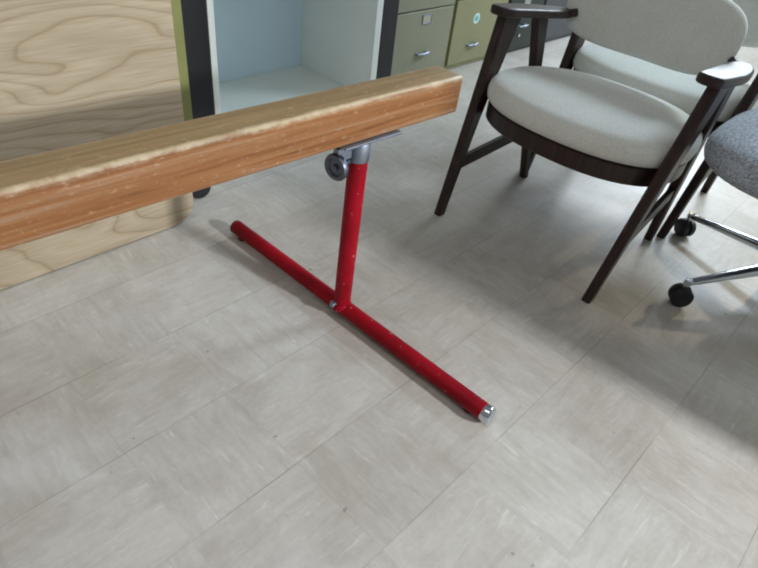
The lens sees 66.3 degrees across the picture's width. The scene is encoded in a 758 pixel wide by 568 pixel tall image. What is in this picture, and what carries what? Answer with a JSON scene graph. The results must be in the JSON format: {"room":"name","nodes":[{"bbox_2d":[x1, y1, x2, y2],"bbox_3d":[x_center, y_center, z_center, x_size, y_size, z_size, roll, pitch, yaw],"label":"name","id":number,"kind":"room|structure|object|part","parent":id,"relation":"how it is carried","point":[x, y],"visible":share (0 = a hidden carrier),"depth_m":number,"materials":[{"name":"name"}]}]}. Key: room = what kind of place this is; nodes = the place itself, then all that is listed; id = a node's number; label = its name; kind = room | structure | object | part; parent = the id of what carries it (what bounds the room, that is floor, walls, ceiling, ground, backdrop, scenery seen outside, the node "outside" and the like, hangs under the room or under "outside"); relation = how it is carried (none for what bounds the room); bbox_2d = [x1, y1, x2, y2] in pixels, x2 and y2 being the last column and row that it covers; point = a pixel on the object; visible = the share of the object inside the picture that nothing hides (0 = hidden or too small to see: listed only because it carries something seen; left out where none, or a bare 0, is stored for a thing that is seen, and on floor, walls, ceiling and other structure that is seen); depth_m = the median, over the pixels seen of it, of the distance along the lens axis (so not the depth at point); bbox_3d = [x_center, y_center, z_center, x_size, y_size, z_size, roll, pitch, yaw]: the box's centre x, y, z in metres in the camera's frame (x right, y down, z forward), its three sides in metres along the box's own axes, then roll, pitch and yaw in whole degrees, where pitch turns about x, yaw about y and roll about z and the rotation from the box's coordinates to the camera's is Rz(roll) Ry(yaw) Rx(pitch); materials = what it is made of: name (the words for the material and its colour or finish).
{"room":"physical therapy room","nodes":[
{"label":"physical therapy room","id":0,"kind":"room"},
{"bbox_2d":[0,35,757,567],"bbox_3d":[1.253,0.075,2.270,6.400,0.100,10.400,35,47,30],"label":"floor","id":1,"kind":"structure","parent":0,"point":[173,397],"depth_m":1.71,"materials":[{"name":"tile"}]},
{"bbox_2d":[0,0,210,289],"bbox_3d":[-1.370,-0.297,1.449,0.165,0.960,2.150,35,47,30],"label":"wooden panel","id":2,"kind":"object","parent":1,"relation":"on","point":[73,72],"visible":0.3,"depth_m":1.74,"materials":[{"name":"brown wood"}]},
{"bbox_2d":[0,66,496,423],"bbox_3d":[-0.675,0.132,1.164,1.193,0.807,2.539,35,47,30],"label":"beam","id":3,"kind":"structure","parent":1,"relation":"on","point":[45,194],"depth_m":1.29,"materials":[{"name":"brown wood"}]},
{"bbox_3d":[-0.098,-0.318,1.550,0.076,0.076,0.068,35,47,30],"label":"locking knob","id":4,"kind":"part","parent":3,"relation":"part of","materials":[{"name":"metal"}]},
{"bbox_3d":[-0.090,-0.136,1.745,0.056,0.548,0.071,35,47,30],"label":"post","id":5,"kind":"part","parent":3,"relation":"part of","materials":[{"name":"red metal"}]},
{"bbox_3d":[-0.051,-0.410,1.578,0.116,0.013,0.215,35,47,30],"label":"mounting plate","id":6,"kind":"part","parent":3,"relation":"part of","materials":[{"name":"metal"}]},
{"bbox_2d":[180,0,399,118],"bbox_3d":[-0.518,-1.508,2.572,0.610,1.581,1.253,35,47,30],"label":"bookcase","id":7,"kind":"object","parent":1,"relation":"on","point":[240,54],"visible":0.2,"depth_m":3.06,"materials":[{"name":"black laminate"}]},
{"bbox_3d":[-0.906,-1.277,2.252,0.600,1.550,0.135,35,47,30],"label":"panel","id":8,"kind":"part","parent":7,"relation":"part of","materials":[{"name":"black laminate"}]},
{"bbox_3d":[-0.584,-0.961,3.014,0.550,0.028,0.912,35,47,30],"label":"shelf","id":9,"kind":"part","parent":7,"relation":"part of","materials":[{"name":"white paint"}]},
{"bbox_3d":[-0.126,-1.718,2.918,0.600,1.550,0.116,35,47,30],"label":"panel","id":10,"kind":"part","parent":7,"relation":"part of","materials":[{"name":"black laminate"}]},
{"bbox_2d":[391,0,454,75],"bbox_3d":[0.009,-1.938,3.390,0.735,1.320,0.744,35,47,30],"label":"filing cabinet","id":11,"kind":"object","parent":1,"relation":"on","point":[423,26],"visible":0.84,"depth_m":3.52,"materials":[{"name":"metal"}]},
{"bbox_3d":[0.274,-1.422,3.590,0.039,0.026,0.115,35,47,30],"label":"handle","id":12,"kind":"part","parent":11,"relation":"part of","materials":[{"name":"metal"}]},
{"bbox_3d":[0.233,-1.754,3.250,0.018,0.412,0.716,35,47,30],"label":"drawer","id":13,"kind":"part","parent":11,"relation":"part of","materials":[{"name":"metal"}]},
{"bbox_2d":[443,0,508,69],"bbox_3d":[0.484,-2.207,3.796,0.735,1.320,0.604,35,47,30],"label":"filing cabinet","id":14,"kind":"object","parent":1,"relation":"on","point":[472,23],"visible":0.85,"depth_m":3.85,"materials":[{"name":"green metal"}]},
{"bbox_3d":[0.635,-1.612,3.913,0.039,0.026,0.115,35,47,30],"label":"handle","id":15,"kind":"part","parent":14,"relation":"part of","materials":[{"name":"metal"}]},
{"bbox_2d":[507,0,543,52],"bbox_3d":[0.869,-2.424,4.124,0.735,1.320,0.484,35,47,30],"label":"filing cabinet","id":16,"kind":"object","parent":1,"relation":"on","point":[521,39],"visible":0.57,"depth_m":4.30,"materials":[{"name":"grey metal"}]},
{"bbox_3d":[1.059,-1.884,4.242,0.039,0.026,0.115,35,47,30],"label":"handle","id":17,"kind":"part","parent":16,"relation":"part of","materials":[{"name":"metal"}]},
{"bbox_2d":[543,0,571,41],"bbox_3d":[1.365,-2.705,4.548,0.735,1.320,0.924,35,47,30],"label":"filing cabinet","id":18,"kind":"object","parent":1,"relation":"on","point":[556,28],"visible":0.06,"depth_m":4.61,"materials":[{"name":"grey metal"}]},
{"bbox_2d":[434,0,753,303],"bbox_3d":[0.830,-0.630,2.247,0.870,0.925,0.814,35,47,30],"label":"armchair","id":19,"kind":"object","parent":1,"relation":"on","point":[598,127],"visible":1,"depth_m":2.11,"materials":[{"name":"brown wood"}]},
{"bbox_3d":[0.389,-0.674,2.344,0.052,0.778,0.353,30,44,25],"label":"leg","id":20,"kind":"part","parent":19,"relation":"part of","materials":[{"name":"brown wood"}]},
{"bbox_3d":[0.600,-1.057,2.247,0.114,0.087,0.509,35,47,30],"label":"armrest","id":21,"kind":"part","parent":19,"relation":"part of","materials":[{"name":"brown wood"}]},
{"bbox_3d":[0.659,-0.798,2.550,0.237,0.765,0.053,-17,45,-27],"label":"leg","id":22,"kind":"part","parent":19,"relation":"part of","materials":[{"name":"brown wood"}]},
{"bbox_3d":[0.796,-0.593,2.236,0.771,0.091,0.624,35,47,30],"label":"seat rail","id":23,"kind":"part","parent":19,"relation":"part of","materials":[{"name":"brown wood"}]},
{"bbox_2d":[487,66,702,167],"bbox_3d":[0.805,-0.655,2.186,0.798,0.116,0.652,35,47,30],"label":"seat cushion","id":24,"kind":"object","parent":19,"relation":"on","point":[587,120],"depth_m":2.03,"materials":[{"name":"fabric"}]},
{"bbox_3d":[0.930,-0.289,1.965,0.353,0.778,0.052,-24,49,-33],"label":"leg","id":25,"kind":"part","parent":19,"relation":"part of","materials":[{"name":"brown wood"}]},
{"bbox_3d":[1.066,-1.021,2.251,0.690,0.280,0.170,35,47,30],"label":"backrest","id":26,"kind":"part","parent":19,"relation":"part of","materials":[{"name":"fabric"}]},
{"bbox_3d":[1.163,-0.440,2.197,0.053,0.765,0.237,24,42,19],"label":"leg","id":27,"kind":"part","parent":19,"relation":"part of","materials":[{"name":"brown wood"}]},
{"bbox_3d":[1.135,-0.677,1.873,0.114,0.087,0.509,35,47,30],"label":"armrest","id":28,"kind":"part","parent":19,"relation":"part of","materials":[{"name":"brown wood"}]},
{"bbox_2d":[529,0,757,238],"bbox_3d":[1.298,-0.898,2.650,0.870,0.925,0.814,35,47,30],"label":"armchair","id":29,"kind":"object","parent":1,"relation":"on","point":[681,90],"visible":0.3,"depth_m":2.44,"materials":[{"name":"white fabric"}]},
{"bbox_3d":[0.857,-0.942,2.747,0.052,0.778,0.353,30,44,25],"label":"leg","id":30,"kind":"part","parent":29,"relation":"part of","materials":[{"name":"brown wood"}]},
{"bbox_3d":[1.265,-0.861,2.640,0.771,0.091,0.624,35,47,30],"label":"seat rail","id":31,"kind":"part","parent":29,"relation":"part of","materials":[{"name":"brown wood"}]},
{"bbox_2d":[573,43,757,121],"bbox_3d":[1.273,-0.923,2.589,0.798,0.116,0.652,35,47,30],"label":"seat cushion","id":32,"kind":"object","parent":29,"relation":"on","point":[681,90],"depth_m":2.40,"materials":[{"name":"fabric"}]},
{"bbox_3d":[1.396,-0.560,2.371,0.073,0.778,0.349,35,47,30],"label":"leg","id":33,"kind":"part","parent":29,"relation":"part of","materials":[{"name":"brown wood"}]},
{"bbox_3d":[1.632,-0.708,2.601,0.053,0.765,0.237,24,42,19],"label":"leg","id":34,"kind":"part","parent":29,"relation":"part of","materials":[{"name":"brown wood"}]},
{"bbox_3d":[1.534,-1.289,2.655,0.690,0.280,0.170,35,47,30],"label":"backrest","id":35,"kind":"part","parent":29,"relation":"part of","materials":[{"name":"fabric"}]},
{"bbox_2d":[668,108,757,306],"bbox_3d":[1.612,-0.322,1.965,0.969,0.970,0.981,35,47,30],"label":"swivel chair","id":36,"kind":"object","parent":1,"relation":"on","point":[731,151],"visible":1,"depth_m":1.93,"materials":[{"name":"grey fabric"}]},
{"bbox_3d":[1.122,0.007,2.119,0.028,0.058,0.028,35,47,30],"label":"caster stem","id":37,"kind":"part","parent":36,"relation":"part of","materials":[{"name":"silver metal"}]},
{"bbox_3d":[1.342,-0.282,2.507,0.028,0.058,0.028,35,47,30],"label":"caster stem","id":38,"kind":"part","parent":36,"relation":"part of","materials":[{"name":"silver metal"}]},
{"bbox_3d":[1.452,-0.199,2.335,0.060,0.099,0.417,-16,45,-26],"label":"leg","id":39,"kind":"part","parent":36,"relation":"part of","materials":[{"name":"silver metal"}]},
{"bbox_3d":[1.336,-0.046,2.131,0.417,0.099,0.060,-3,40,-13],"label":"leg","id":40,"kind":"part","parent":36,"relation":"part of","materials":[{"name":"silver metal"}]},
{"bbox_3d":[1.511,-0.371,1.874,0.800,0.124,0.770,35,47,30],"label":"seat","id":41,"kind":"part","parent":36,"relation":"part of","materials":[{"name":"grey fabric"}]}
]}

